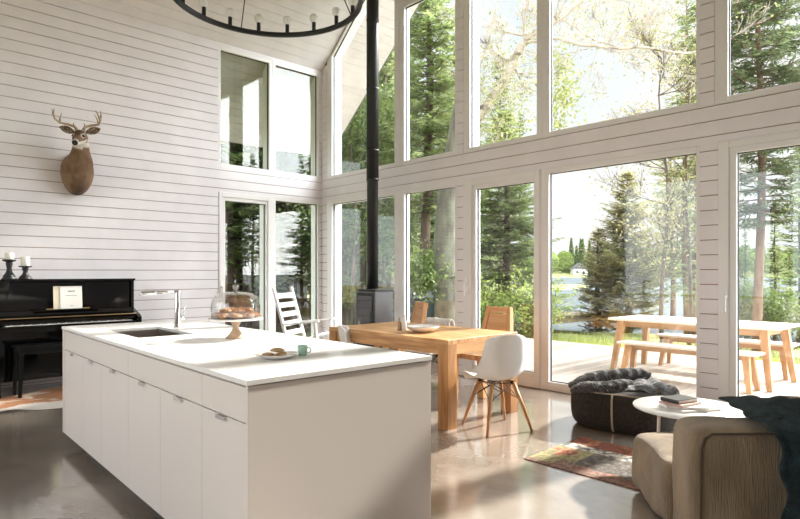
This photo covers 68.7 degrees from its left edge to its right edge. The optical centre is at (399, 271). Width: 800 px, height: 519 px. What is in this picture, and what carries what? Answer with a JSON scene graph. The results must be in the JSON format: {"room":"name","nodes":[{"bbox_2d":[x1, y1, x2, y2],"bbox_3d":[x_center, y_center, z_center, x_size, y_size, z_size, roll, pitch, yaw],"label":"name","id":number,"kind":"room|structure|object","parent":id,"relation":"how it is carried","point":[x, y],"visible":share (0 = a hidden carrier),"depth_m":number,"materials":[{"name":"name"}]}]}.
{"room":"open-plan kitchen","nodes":[
{"label":"open-plan kitchen","id":0,"kind":"room"},
{"bbox_2d":[0,0,321,388],"bbox_3d":[-4.653,-1.012,6.790,9.000,4.710,0.200,0,0,-43],"label":"wall","id":1,"kind":"structure","parent":0,"point":[148,214],"depth_m":7.61,"materials":[{"name":"white paint"}]},
{"bbox_2d":[52,108,101,195],"bbox_3d":[-3.853,-1.417,6.946,0.516,0.946,0.661,0,0,-43],"label":"deer mount","id":2,"kind":"object","parent":1,"relation":"attached to","point":[76,169],"visible":1,"depth_m":6.96,"materials":[{"name":"fur"}]},
{"bbox_2d":[218,192,271,331],"bbox_3d":[-2.380,0.081,8.899,0.880,2.505,0.282,0,0,-43],"label":"door","id":3,"kind":"structure","parent":1,"relation":"in","point":[265,202],"depth_m":9.09,"materials":[{"name":"white paint"}]},
{"bbox_2d":[218,45,271,174],"bbox_3d":[-2.401,-2.420,8.924,0.905,1.795,0.216,0,0,-43],"label":"window","id":4,"kind":"structure","parent":1,"relation":"in","point":[267,72],"depth_m":9.12,"materials":[{"name":"white paint"}]},
{"bbox_2d":[272,197,318,338],"bbox_3d":[-1.750,0.078,9.536,0.902,2.510,0.216,0,0,-43],"label":"window","id":5,"kind":"structure","parent":1,"relation":"in","point":[314,204],"depth_m":9.76,"materials":[{"name":"white paint"}]},
{"bbox_2d":[272,60,318,180],"bbox_3d":[-1.746,-2.420,9.540,0.882,1.795,0.216,0,0,-43],"label":"window","id":6,"kind":"structure","parent":1,"relation":"in","point":[314,175],"depth_m":9.75,"materials":[{"name":"white paint"}]},
{"bbox_2d":[77,0,357,70],"bbox_3d":[-1.159,-5.602,3.075,9.000,4.470,10.000,0,0,-43],"label":"ceiling","id":7,"kind":"structure","parent":0,"point":[314,52],"depth_m":8.62,"materials":[{"name":"paint"}]},
{"bbox_2d":[173,0,362,37],"bbox_3d":[-0.845,-4.613,3.731,1.244,5.751,1.246,0,0,-43],"label":"ring chandelier","id":8,"kind":"object","parent":7,"relation":"hanging from","point":[336,11],"visible":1,"depth_m":4.18,"materials":[{"name":"black metal"}]},
{"bbox_2d":[0,374,673,518],"bbox_3d":[-1.159,1.493,3.075,9.400,0.300,10.400,0,0,-43],"label":"floor","id":9,"kind":"structure","parent":0,"point":[45,474],"depth_m":3.90,"materials":[{"name":"concrete"}]},
{"bbox_2d":[0,387,62,410],"bbox_3d":[-3.857,1.338,6.084,1.739,0.003,1.164,0,0,-43],"label":"cowhide rug","id":10,"kind":"object","parent":9,"relation":"on","point":[52,398],"visible":0.67,"depth_m":6.04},
{"bbox_2d":[11,341,62,398],"bbox_3d":[-3.889,1.071,6.533,0.720,0.546,0.340,0,0,-43],"label":"piano bench","id":11,"kind":"object","parent":10,"relation":"on","point":[19,350],"visible":0.56,"depth_m":6.35,"materials":[{"name":"black wood"}]},
{"bbox_2d":[0,278,141,398],"bbox_3d":[-3.922,0.712,6.877,1.527,1.262,0.635,0,0,-43],"label":"upright piano","id":12,"kind":"object","parent":9,"relation":"on","point":[28,314],"visible":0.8,"depth_m":6.68,"materials":[{"name":"black paint"}]},
{"bbox_2d":[1,259,16,278],"bbox_3d":[-4.401,-0.030,6.588,0.148,0.222,0.148,0,0,-43],"label":"candlestick","id":13,"kind":"object","parent":12,"relation":"on","point":[9,274],"visible":0.88,"depth_m":6.56,"materials":[{"name":"black metal"}]},
{"bbox_2d":[18,266,32,278],"bbox_3d":[-4.288,0.006,6.694,0.148,0.150,0.148,0,0,-43],"label":"candlestick","id":14,"kind":"object","parent":12,"relation":"on","point":[25,275],"visible":0.91,"depth_m":6.66,"materials":[{"name":"black metal"}]},
{"bbox_2d":[53,286,81,308],"bbox_3d":[-3.882,0.296,6.840,0.300,0.264,0.035,0,0,-43],"label":"sheet music","id":15,"kind":"object","parent":12,"relation":"on","point":[67,297],"visible":1,"depth_m":6.83,"materials":[{"name":"white paper"}]},
{"bbox_2d":[62,319,431,518],"bbox_3d":[-1.238,0.883,3.746,1.023,0.920,3.053,0,0,-42],"label":"kitchen island","id":16,"kind":"object","parent":9,"relation":"on","point":[197,424],"visible":1,"depth_m":2.75,"materials":[{"name":"white paint"}]},
{"bbox_2d":[62,319,431,385],"bbox_3d":[-1.235,0.433,3.749,1.015,0.020,3.053,0,0,-42],"label":"island countertop","id":17,"kind":"structure","parent":16,"relation":"on","point":[204,347],"depth_m":3.11,"materials":[{"name":"white stone"}]},
{"bbox_2d":[117,329,184,337],"bbox_3d":[-1.777,0.533,4.146,0.417,0.180,0.744,0,0,-43],"label":"sink basin","id":18,"kind":"object","parent":17,"relation":"in","point":[131,333],"depth_m":4.41,"materials":[{"name":"silver metal"}]},
{"bbox_2d":[139,290,184,327],"bbox_3d":[-1.771,0.280,4.366,0.342,0.287,0.056,0,0,-43],"label":"kitchen faucet","id":19,"kind":"object","parent":17,"relation":"on","point":[178,317],"visible":1,"depth_m":4.42,"materials":[{"name":"silver metal"}]},
{"bbox_2d":[208,317,262,338],"bbox_3d":[-1.047,0.357,3.729,0.340,0.131,0.340,0,0,-43],"label":"cake stand","id":20,"kind":"object","parent":17,"relation":"on","point":[235,333],"visible":0.79,"depth_m":3.69,"materials":[{"name":"brown wood"}]},
{"bbox_2d":[211,288,259,319],"bbox_3d":[-1.047,0.183,3.729,0.306,0.217,0.306,0,0,-43],"label":"glass dome","id":21,"kind":"object","parent":20,"relation":"on","point":[228,318],"visible":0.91,"depth_m":3.68,"materials":[{"name":"clear glass"}]},
{"bbox_2d":[254,350,298,359],"bbox_3d":[-0.607,0.411,2.880,0.220,0.024,0.220,0,0,-43],"label":"plate","id":22,"kind":"object","parent":17,"relation":"on","point":[290,353],"visible":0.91,"depth_m":2.84,"materials":[{"name":"white ceramic"}]},
{"bbox_2d":[297,345,310,355],"bbox_3d":[-0.492,0.399,2.980,0.060,0.049,0.058,0,0,-43],"label":"espresso cup","id":23,"kind":"object","parent":17,"relation":"on","point":[302,349],"visible":0.98,"depth_m":2.96,"materials":[{"name":"green ceramic"}]},
{"bbox_2d":[272,287,334,339],"bbox_3d":[-1.447,0.794,8.456,0.878,1.150,0.600,0,0,17],"label":"rocking chair","id":24,"kind":"object","parent":9,"relation":"on","point":[276,295],"visible":0.53,"depth_m":8.42,"materials":[{"name":"white paint"}]},
{"bbox_2d":[338,324,352,343],"bbox_3d":[-0.360,0.932,5.727,0.499,0.830,0.462,0,0,0],"label":"shell chair","id":25,"kind":"object","parent":9,"relation":"on","point":[344,334],"visible":0.28,"depth_m":5.63,"materials":[{"name":"white plastic"}]},
{"bbox_2d":[356,289,392,349],"bbox_3d":[-0.363,0.787,8.031,0.380,1.112,0.390,0,0,-43],"label":"wood stove","id":26,"kind":"object","parent":9,"relation":"on","point":[372,305],"visible":0.57,"depth_m":7.91,"materials":[{"name":"grey metal"}]},
{"bbox_2d":[366,0,378,288],"bbox_3d":[-0.379,-2.323,8.084,0.177,5.120,0.177,0,0,-23],"label":"flue","id":27,"kind":"object","parent":26,"relation":"on","point":[372,20],"visible":0.93,"depth_m":8.01,"materials":[{"name":"black metal"}]},
{"bbox_2d":[374,301,427,348],"bbox_3d":[0.020,0.869,7.705,0.627,0.948,0.490,0,0,-18],"label":"wooden chair","id":28,"kind":"object","parent":9,"relation":"on","point":[422,310],"visible":0.26,"depth_m":7.74,"materials":[{"name":"orange wood"}]},
{"bbox_2d":[329,321,517,430],"bbox_3d":[0.193,0.961,5.900,1.000,0.765,1.684,0,0,-43],"label":"dining table","id":29,"kind":"object","parent":9,"relation":"on","point":[447,342],"visible":0.62,"depth_m":5.32,"materials":[{"name":"brown wood"}]},
{"bbox_2d":[407,324,438,332],"bbox_3d":[0.220,0.547,5.620,0.320,0.060,0.320,0,0,-43],"label":"bowl","id":30,"kind":"object","parent":29,"relation":"on","point":[422,328],"visible":1,"depth_m":5.54,"materials":[{"name":"white ceramic"}]},
{"bbox_2d":[405,321,446,363],"bbox_3d":[0.303,0.965,6.851,0.499,0.763,0.462,0,0,-43],"label":"shell chair","id":31,"kind":"object","parent":9,"relation":"on","point":[436,355],"visible":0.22,"depth_m":6.82,"materials":[{"name":"white plastic"}]},
{"bbox_2d":[405,317,454,374],"bbox_3d":[0.338,0.900,6.884,0.483,0.706,0.520,0,0,-43],"label":"sheepskin","id":32,"kind":"object","parent":31,"relation":"on","point":[436,321],"visible":0.26,"depth_m":7.00,"materials":[{"name":"white fur"}]},
{"bbox_2d":[457,306,512,398],"bbox_3d":[0.946,0.869,6.571,0.627,0.948,0.490,0,0,-43],"label":"wooden chair","id":33,"kind":"object","parent":9,"relation":"on","point":[491,312],"visible":0.44,"depth_m":6.64,"materials":[{"name":"orange wood"}]},
{"bbox_2d":[462,335,532,436],"bbox_3d":[0.833,0.932,5.045,0.462,0.830,0.499,0,0,-22],"label":"shell chair","id":34,"kind":"object","parent":9,"relation":"on","point":[503,357],"visible":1,"depth_m":4.87,"materials":[{"name":"white plastic"}]},
{"bbox_2d":[524,437,640,491],"bbox_3d":[1.870,1.338,3.737,0.800,0.009,2.015,0,0,-43],"label":"rug","id":35,"kind":"object","parent":9,"relation":"on","point":[599,460],"visible":0.36,"depth_m":4.17,"materials":[{"name":"fabric"}]},
{"bbox_2d":[633,396,744,431],"bbox_3d":[1.915,1.118,3.880,0.692,0.450,0.692,0,0,-43],"label":"side table","id":36,"kind":"object","parent":35,"relation":"on","point":[650,405],"visible":0.46,"depth_m":3.80,"materials":[{"name":"white paint"}]},
{"bbox_2d":[659,403,721,412],"bbox_3d":[1.900,0.886,3.840,0.290,0.012,0.230,0,0,-14],"label":"book","id":37,"kind":"object","parent":36,"relation":"on","point":[712,408],"visible":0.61,"depth_m":3.75,"materials":[{"name":"white paper"}]},
{"bbox_2d":[658,400,709,409],"bbox_3d":[1.860,0.873,3.840,0.260,0.014,0.200,0,0,9],"label":"book","id":38,"kind":"object","parent":37,"relation":"on","point":[701,406],"visible":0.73,"depth_m":3.75,"materials":[{"name":"white paper"}]},
{"bbox_2d":[659,400,700,407],"bbox_3d":[1.845,0.859,3.850,0.210,0.014,0.165,0,0,-32],"label":"book","id":39,"kind":"object","parent":38,"relation":"on","point":[661,401],"visible":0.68,"depth_m":3.79,"materials":[{"name":"white paper"}]},
{"bbox_2d":[660,394,697,403],"bbox_3d":[1.840,0.839,3.860,0.180,0.024,0.140,0,0,-26],"label":"book","id":40,"kind":"object","parent":39,"relation":"on","point":[678,398],"visible":1,"depth_m":3.82,"materials":[{"name":"white paper"}]},
{"bbox_2d":[632,395,799,518],"bbox_3d":[1.932,1.027,3.103,1.121,0.631,0.996,0,0,6],"label":"lounge sofa","id":41,"kind":"object","parent":35,"relation":"on","point":[709,467],"visible":0.89,"depth_m":2.67,"materials":[{"name":"brown fabric"}]},
{"bbox_2d":[718,395,799,518],"bbox_3d":[2.042,0.919,2.797,0.828,0.643,0.599,0,0,6],"label":"throw","id":42,"kind":"object","parent":41,"relation":"on","point":[780,414],"visible":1,"depth_m":2.59,"materials":[{"name":"fabric"}]},
{"bbox_2d":[571,392,679,434],"bbox_3d":[2.003,1.171,5.195,0.878,0.340,0.875,0,0,30],"label":"pouf","id":43,"kind":"object","parent":9,"relation":"on","point":[615,411],"visible":0.52,"depth_m":4.85,"materials":[{"name":"black"}]},
{"bbox_2d":[568,367,678,395],"bbox_3d":[1.934,0.978,5.190,0.874,0.218,0.643,0,0,9],"label":"knitted throw","id":44,"kind":"object","parent":43,"relation":"on","point":[628,379],"visible":0.98,"depth_m":5.05,"materials":[{"name":"grey fabric"}]},
{"bbox_2d":[322,0,799,400],"bbox_3d":[2.192,-3.157,6.226,0.200,9.000,10.000,0,0,-43],"label":"wall","id":45,"kind":"structure","parent":0,"point":[707,125],"depth_m":5.88,"materials":[{"name":"white paint"}]},
{"bbox_2d":[75,0,419,154],"bbox_3d":[-0.758,-5.056,3.452,10.100,5.641,12.600,0,0,-43],"label":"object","id":46,"kind":"object","parent":45,"relation":"attached to","point":[241,78],"depth_m":9.87,"materials":[{"name":"paint"}]},
{"bbox_2d":[327,0,409,179],"bbox_3d":[-0.536,-3.219,9.145,0.216,3.384,1.750,0,0,-43],"label":"window","id":47,"kind":"structure","parent":45,"relation":"in","point":[334,63],"depth_m":9.62,"materials":[{"name":"white paint"}]},
{"bbox_2d":[327,190,409,338],"bbox_3d":[-0.536,0.073,9.145,0.216,2.500,1.750,0,0,-43],"label":"window","id":48,"kind":"structure","parent":45,"relation":"in","point":[334,207],"depth_m":9.64,"materials":[{"name":"white paint"}]},
{"bbox_2d":[399,0,456,165],"bbox_3d":[0.400,-2.707,8.069,0.106,2.360,1.100,0,0,-43],"label":"window","id":49,"kind":"structure","parent":45,"relation":"in","point":[404,5],"depth_m":8.38,"materials":[{"name":"white paint"}]},
{"bbox_2d":[399,182,456,325],"bbox_3d":[0.400,0.073,8.069,0.106,2.500,1.100,0,0,-43],"label":"window","id":50,"kind":"structure","parent":45,"relation":"in","point":[403,194],"depth_m":8.38,"materials":[{"name":"white paint"}]},
{"bbox_2d":[463,169,540,387],"bbox_3d":[1.229,0.078,7.139,0.172,2.510,1.150,0,0,-43],"label":"door","id":51,"kind":"structure","parent":45,"relation":"in","point":[472,187],"depth_m":7.40,"materials":[{"name":"white paint"}]},
{"bbox_2d":[464,0,542,152],"bbox_3d":[1.304,-2.707,7.189,0.216,2.360,1.180,0,0,-43],"label":"window","id":52,"kind":"structure","parent":45,"relation":"in","point":[471,7],"depth_m":7.50,"materials":[{"name":"white paint"}]},
{"bbox_2d":[541,146,699,397],"bbox_3d":[2.229,0.078,6.099,0.071,2.510,1.715,0,0,-43],"label":"window","id":53,"kind":"structure","parent":45,"relation":"in","point":[546,174],"depth_m":6.64,"materials":[{"name":"white paint"}]},
{"bbox_2d":[543,0,699,137],"bbox_3d":[2.236,-2.707,6.092,0.071,2.360,1.695,0,0,-43],"label":"window","id":54,"kind":"structure","parent":45,"relation":"in","point":[548,131],"depth_m":6.62,"materials":[{"name":"white paint"}]},
{"bbox_2d":[715,0,799,104],"bbox_3d":[3.314,-2.707,4.944,0.071,2.360,1.195,0,0,-43],"label":"window","id":55,"kind":"structure","parent":45,"relation":"in","point":[722,7],"depth_m":5.30,"materials":[{"name":"white paint"}]},
{"bbox_2d":[718,130,799,402],"bbox_3d":[3.309,0.075,4.902,0.137,2.515,1.180,0,0,-43],"label":"door","id":56,"kind":"structure","parent":45,"relation":"in","point":[729,151],"depth_m":5.25,"materials":[{"name":"white paint"}]},
{"label":"outside","id":57,"kind":"structure","parent":0,"visible":0},
{"bbox_2d":[234,277,797,342],"bbox_3d":[225.275,2.363,154.220,512.000,0.001,700.000,0,0,-43],"label":"lake","id":58,"kind":"structure","parent":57,"point":[567,280],"depth_m":43.86,"materials":[{"name":"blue liquid"}]},
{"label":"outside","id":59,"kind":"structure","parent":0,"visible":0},
{"bbox_2d":[355,270,787,276],"bbox_3d":[140.061,-0.507,322.944,613.850,5.900,567.542,0,0,-43],"label":"shore","id":60,"kind":"structure","parent":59,"point":[560,273],"depth_m":262.89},
{"bbox_2d":[558,251,574,272],"bbox_3d":[77.255,-3.963,272.469,8.539,11.811,8.389,0,0,-32],"label":"leafy tree","id":61,"kind":"object","parent":60,"relation":"on","point":[570,262],"visible":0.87,"depth_m":270.51,"materials":[{"name":"green plant"}]},
{"bbox_2d":[570,263,587,274],"bbox_3d":[81.389,-1.057,265.992,7.400,6.000,5.600,0,0,0],"label":"house","id":62,"kind":"structure","parent":60,"relation":"on","point":[575,268],"depth_m":263.47,"materials":[{"name":"white"}]},
{"bbox_2d":[578,239,587,266],"bbox_3d":[84.726,-6.859,271.145,6.185,17.604,6.029,0,0,-27],"label":"conifer tree","id":63,"kind":"object","parent":60,"relation":"on","point":[582,247],"visible":0.51,"depth_m":270.77,"materials":[{"name":"green plant"}]},
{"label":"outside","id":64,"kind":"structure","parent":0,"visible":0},
{"bbox_2d":[524,338,799,397],"bbox_3d":[4.862,1.395,6.726,4.325,0.035,13.329,0,0,-43],"label":"deck","id":65,"kind":"object","parent":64,"point":[570,360],"visible":0.16,"depth_m":8.53,"materials":[{"name":"beige wood"}]},
{"bbox_2d":[617,340,764,393],"bbox_3d":[3.547,1.154,7.267,0.324,0.461,1.660,0,0,-41],"label":"bench","id":66,"kind":"object","parent":65,"relation":"on","point":[750,372],"visible":0.8,"depth_m":7.25,"materials":[{"name":"brown wood"}]},
{"bbox_2d":[608,315,799,391],"bbox_3d":[3.951,1.014,7.742,0.962,0.741,2.080,0,0,-41],"label":"table","id":67,"kind":"object","parent":65,"relation":"on","point":[763,330],"visible":0.85,"depth_m":7.34,"materials":[{"name":"brown wood"}]},
{"bbox_2d":[655,333,799,379],"bbox_3d":[4.487,1.154,8.136,0.324,0.461,1.750,0,0,-41],"label":"bench","id":68,"kind":"object","parent":65,"relation":"on","point":[667,337],"visible":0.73,"depth_m":7.92,"materials":[{"name":"brown wood"}]},
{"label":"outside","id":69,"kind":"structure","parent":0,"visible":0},
{"bbox_2d":[280,284,799,363],"bbox_3d":[34.903,3.378,36.983,170.000,3.402,150.000,0,0,-43],"label":"ground","id":70,"kind":"structure","parent":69,"point":[307,333],"depth_m":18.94,"materials":[{"name":"green plant"}]},
{"bbox_2d":[233,205,259,307],"bbox_3d":[-5.407,-2.553,19.346,2.861,8.600,2.738,0,0,20],"label":"spruce","id":71,"kind":"object","parent":70,"relation":"on","point":[239,303],"visible":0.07,"depth_m":19.23,"materials":[{"name":"green plant"}]},
{"bbox_2d":[221,143,280,325],"bbox_3d":[-4.899,-4.123,16.182,3.626,11.742,3.279,0,0,5],"label":"spruce","id":72,"kind":"object","parent":70,"relation":"on","point":[230,296],"visible":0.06,"depth_m":16.04,"materials":[{"name":"green plant"}]},
{"bbox_2d":[232,209,276,312],"bbox_3d":[-4.974,-2.927,20.598,2.976,9.350,3.110,0,0,38],"label":"spruce","id":73,"kind":"object","parent":70,"relation":"on","point":[256,291],"visible":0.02,"depth_m":20.58,"materials":[{"name":"green plant"}]},
{"bbox_2d":[221,141,293,324],"bbox_3d":[-4.380,-4.373,15.004,3.418,12.242,3.780,0,0,35],"label":"spruce","id":74,"kind":"object","parent":70,"relation":"on","point":[226,154],"visible":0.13,"depth_m":14.84,"materials":[{"name":"green plant"}]},
{"bbox_2d":[234,143,282,327],"bbox_3d":[-4.621,-4.804,17.662,3.425,13.103,3.503,0,0,24],"label":"spruce","id":75,"kind":"object","parent":70,"relation":"on","point":[246,324],"visible":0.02,"depth_m":17.45,"materials":[{"name":"green plant"}]},
{"bbox_2d":[236,149,310,327],"bbox_3d":[-3.172,-5.278,17.458,4.339,14.053,3.924,0,0,15],"label":"spruce","id":76,"kind":"object","parent":70,"relation":"on","point":[301,286],"visible":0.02,"depth_m":17.24,"materials":[{"name":"green plant"}]},
{"bbox_2d":[238,148,310,330],"bbox_3d":[-3.353,-3.327,16.724,2.834,10.148,3.133,0,0,-45],"label":"spruce","id":77,"kind":"object","parent":70,"relation":"on","point":[285,266],"visible":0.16,"depth_m":16.48,"materials":[{"name":"green plant"}]},
{"bbox_2d":[258,161,310,319],"bbox_3d":[-3.473,-2.191,19.437,2.507,7.875,2.620,0,0,-22],"label":"spruce","id":78,"kind":"object","parent":70,"relation":"on","point":[309,270],"visible":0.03,"depth_m":19.29,"materials":[{"name":"green plant"}]},
{"bbox_2d":[278,154,358,327],"bbox_3d":[-2.114,-2.770,15.927,2.522,9.033,2.789,0,0,-8],"label":"spruce","id":79,"kind":"object","parent":70,"relation":"on","point":[305,231],"visible":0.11,"depth_m":15.57,"materials":[{"name":"green plant"}]},
{"bbox_2d":[291,217,350,319],"bbox_3d":[-2.960,-3.078,19.700,3.072,9.652,3.211,0,0,33],"label":"spruce","id":80,"kind":"object","parent":70,"relation":"on","point":[309,287],"visible":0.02,"depth_m":19.68,"materials":[{"name":"green plant"}]},
{"bbox_2d":[277,73,433,343],"bbox_3d":[-0.913,-1.695,13.495,3.091,6.888,3.839,0,0,35],"label":"leafy tree","id":81,"kind":"object","parent":70,"relation":"on","point":[363,106],"visible":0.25,"depth_m":13.32,"materials":[{"name":"green plant"}]},
{"bbox_2d":[302,77,419,288],"bbox_3d":[-0.835,-3.285,15.111,3.293,10.664,2.978,0,0,-32],"label":"spruce","id":82,"kind":"object","parent":70,"relation":"on","point":[361,278],"visible":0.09,"depth_m":14.94,"materials":[{"name":"green plant"}]},
{"bbox_2d":[342,86,439,287],"bbox_3d":[-0.228,-1.477,14.329,3.172,6.458,3.140,0,0,30],"label":"leafy tree","id":83,"kind":"object","parent":70,"relation":"on","point":[392,93],"visible":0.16,"depth_m":13.82,"materials":[{"name":"green plant"}]},
{"bbox_2d":[354,0,485,262],"bbox_3d":[0.590,-3.805,13.232,3.041,11.505,2.813,0,0,30],"label":"spruce tree","id":84,"kind":"object","parent":70,"relation":"on","point":[433,125],"visible":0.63,"depth_m":12.95,"materials":[{"name":"green plant"}]},
{"bbox_2d":[410,53,453,262],"bbox_3d":[1.675,-3.082,22.008,3.168,10.259,2.865,0,0,4],"label":"spruce","id":85,"kind":"object","parent":70,"relation":"on","point":[432,219],"visible":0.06,"depth_m":21.90,"materials":[{"name":"green plant"}]},
{"bbox_2d":[383,0,490,321],"bbox_3d":[1.286,-3.454,11.401,3.200,10.405,2.048,0,0,26],"label":"tree","id":86,"kind":"object","parent":70,"relation":"on","point":[438,275],"visible":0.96,"depth_m":11.32,"materials":[{"name":"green plant"}]},
{"bbox_2d":[481,57,527,292],"bbox_3d":[5.649,-5.160,33.142,3.768,14.415,3.854,0,0,36],"label":"spruce","id":87,"kind":"object","parent":70,"relation":"on","point":[496,78],"visible":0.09,"depth_m":32.91,"materials":[{"name":"green plant"}]},
{"bbox_2d":[480,261,533,329],"bbox_3d":[1.968,0.736,12.508,2.362,2.027,1.764,0,0,-5],"label":"shrub","id":88,"kind":"object","parent":70,"relation":"on","point":[483,299],"visible":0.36,"depth_m":12.37,"materials":[{"name":"green plant"}]},
{"bbox_2d":[480,283,555,338],"bbox_3d":[2.518,1.020,12.706,1.632,1.562,2.041,0,0,-43],"label":"shrub","id":89,"kind":"object","parent":70,"relation":"on","point":[519,325],"visible":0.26,"depth_m":12.42,"materials":[{"name":"green plant"}]},
{"bbox_2d":[503,114,533,276],"bbox_3d":[8.415,-4.375,40.040,3.966,12.846,3.587,0,0,-4],"label":"spruce","id":90,"kind":"object","parent":70,"relation":"on","point":[521,118],"visible":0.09,"depth_m":39.88,"materials":[{"name":"green plant"}]},
{"bbox_2d":[480,108,582,336],"bbox_3d":[2.858,-1.155,15.482,4.116,6.405,3.986,0,0,-23],"label":"spruce tree","id":91,"kind":"object","parent":70,"relation":"on","point":[506,233],"visible":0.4,"depth_m":15.19,"materials":[{"name":"green plant"}]},
{"bbox_2d":[490,277,576,337],"bbox_3d":[2.825,0.924,13.053,1.827,1.750,1.473,0,0,-23],"label":"shrub","id":92,"kind":"object","parent":70,"relation":"on","point":[558,278],"visible":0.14,"depth_m":12.85,"materials":[{"name":"green plant"}]},
{"bbox_2d":[416,0,788,145],"bbox_3d":[3.567,-2.860,12.000,7.459,9.409,3.827,0,0,30],"label":"birch tree","id":93,"kind":"object","parent":70,"relation":"on","point":[507,75],"visible":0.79,"depth_m":12.19,"materials":[{"name":"green plant"}]},
{"bbox_2d":[571,3,761,342],"bbox_3d":[5.380,-2.007,12.375,3.174,7.508,3.588,0,0,1],"label":"birch","id":94,"kind":"object","parent":70,"relation":"on","point":[643,39],"visible":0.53,"depth_m":12.22,"materials":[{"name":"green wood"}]},
{"bbox_2d":[641,108,693,316],"bbox_3d":[11.003,-2.289,23.968,2.503,9.072,2.398,0,0,15],"label":"pine tree","id":95,"kind":"object","parent":70,"relation":"on","point":[672,302],"visible":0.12,"depth_m":23.95,"materials":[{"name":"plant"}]},
{"bbox_2d":[640,0,695,333],"bbox_3d":[9.146,-3.756,18.949,2.585,12.004,2.582,0,0,3],"label":"pine tree","id":96,"kind":"object","parent":70,"relation":"on","point":[684,271],"visible":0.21,"depth_m":18.92,"materials":[{"name":"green plant"}]},
{"bbox_2d":[660,38,695,334],"bbox_3d":[10.392,-3.033,20.525,2.512,10.558,2.556,0,0,-26],"label":"pine tree","id":97,"kind":"object","parent":70,"relation":"on","point":[679,183],"visible":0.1,"depth_m":20.45,"materials":[{"name":"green plant"}]},
{"bbox_2d":[629,9,744,344],"bbox_3d":[6.589,-2.095,13.425,3.014,7.687,2.802,0,0,-40],"label":"birch","id":98,"kind":"object","parent":70,"relation":"on","point":[686,179],"visible":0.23,"depth_m":13.46,"materials":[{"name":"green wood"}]},
{"bbox_2d":[671,0,799,358],"bbox_3d":[7.766,-4.406,12.555,3.828,12.503,3.513,0,0,15],"label":"pine tree","id":99,"kind":"object","parent":70,"relation":"on","point":[779,73],"visible":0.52,"depth_m":12.20,"materials":[{"name":"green plant"}]},
{"bbox_2d":[678,275,799,349],"bbox_3d":[8.677,1.073,15.089,2.660,2.153,1.925,0,0,18],"label":"shrub","id":100,"kind":"object","parent":70,"relation":"on","point":[741,317],"visible":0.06,"depth_m":15.07,"materials":[{"name":"green plant"}]},
{"bbox_2d":[739,225,754,320],"bbox_3d":[15.931,-0.041,26.953,1.247,4.772,1.276,0,0,22],"label":"spruce","id":101,"kind":"object","parent":70,"relation":"on","point":[745,233],"visible":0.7,"depth_m":26.96,"materials":[{"name":"green plant"}]},
{"bbox_2d":[739,272,799,349],"bbox_3d":[9.341,0.978,14.177,2.665,2.144,1.881,0,0,26],"label":"shrub","id":102,"kind":"object","parent":70,"relation":"on","point":[770,299],"visible":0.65,"depth_m":14.09,"materials":[{"name":"green plant"}]},
{"bbox_2d":[763,213,793,340],"bbox_3d":[12.149,0.164,18.997,1.451,4.362,1.388,0,0,-4],"label":"spruce","id":103,"kind":"object","parent":70,"relation":"on","point":[774,240],"visible":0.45,"depth_m":18.96,"materials":[{"name":"green plant"}]},
{"bbox_2d":[765,147,799,347],"bbox_3d":[11.582,-0.756,16.986,2.064,6.203,1.975,0,0,-18],"label":"spruce","id":104,"kind":"object","parent":70,"relation":"on","point":[797,274],"visible":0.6,"depth_m":17.00,"materials":[{"name":"green plant"}]},
{"bbox_2d":[782,250,797,318],"bbox_3d":[19.308,0.540,28.993,1.201,3.610,1.149,0,0,-14],"label":"spruce","id":105,"kind":"object","parent":70,"relation":"on","point":[789,259],"visible":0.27,"depth_m":28.97,"materials":[{"name":"green plant"}]},
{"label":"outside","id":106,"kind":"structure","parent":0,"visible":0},
{"bbox_2d":[235,297,604,332],"bbox_3d":[-17.361,1.658,28.334,30.000,0.001,44.997,0,0,-43],"label":"shore","id":107,"kind":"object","parent":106,"point":[255,324],"depth_m":20.41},
{"bbox_2d":[228,146,307,307],"bbox_3d":[-3.738,-2.172,16.075,2.607,7.838,2.495,0,0,43],"label":"spruce","id":108,"kind":"object","parent":107,"relation":"on","point":[255,257],"visible":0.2,"depth_m":15.86,"materials":[{"name":"green plant"}]},
{"bbox_2d":[287,115,379,324],"bbox_3d":[-1.750,-2.621,17.006,3.106,9.338,2.972,0,0,6],"label":"spruce","id":109,"kind":"object","parent":107,"relation":"on","point":[345,295],"visible":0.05,"depth_m":16.90,"materials":[{"name":"green plant"}]},
{"bbox_2d":[357,30,425,285],"bbox_3d":[-0.251,-5.317,20.044,3.693,14.129,3.778,0,0,-6],"label":"spruce","id":110,"kind":"object","parent":107,"relation":"on","point":[389,61],"visible":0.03,"depth_m":19.92,"materials":[{"name":"green plant"}]},
{"bbox_2d":[348,49,436,293],"bbox_3d":[-0.495,-3.230,18.036,3.512,10.557,3.361,0,0,30],"label":"spruce","id":111,"kind":"object","parent":107,"relation":"on","point":[383,71],"visible":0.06,"depth_m":17.86,"materials":[{"name":"green plant"}]},
{"bbox_2d":[379,26,441,222],"bbox_3d":[-0.173,-4.647,21.086,3.499,13.388,3.580,0,0,-17],"label":"spruce","id":112,"kind":"object","parent":107,"relation":"on","point":[411,26],"visible":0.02,"depth_m":21.02,"materials":[{"name":"green plant"}]},
{"bbox_2d":[569,228,624,331],"bbox_3d":[7.582,0.347,21.977,2.293,4.009,2.097,0,0,-30],"label":"spruce tree","id":113,"kind":"object","parent":107,"relation":"on","point":[596,323],"visible":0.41,"depth_m":21.87,"materials":[{"name":"green plant"}]},
{"bbox_2d":[575,171,682,332],"bbox_3d":[8.193,-0.655,20.966,4.012,6.005,3.971,0,0,1],"label":"spruce tree","id":114,"kind":"object","parent":107,"relation":"on","point":[627,265],"visible":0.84,"depth_m":20.65,"materials":[{"name":"green plant"}]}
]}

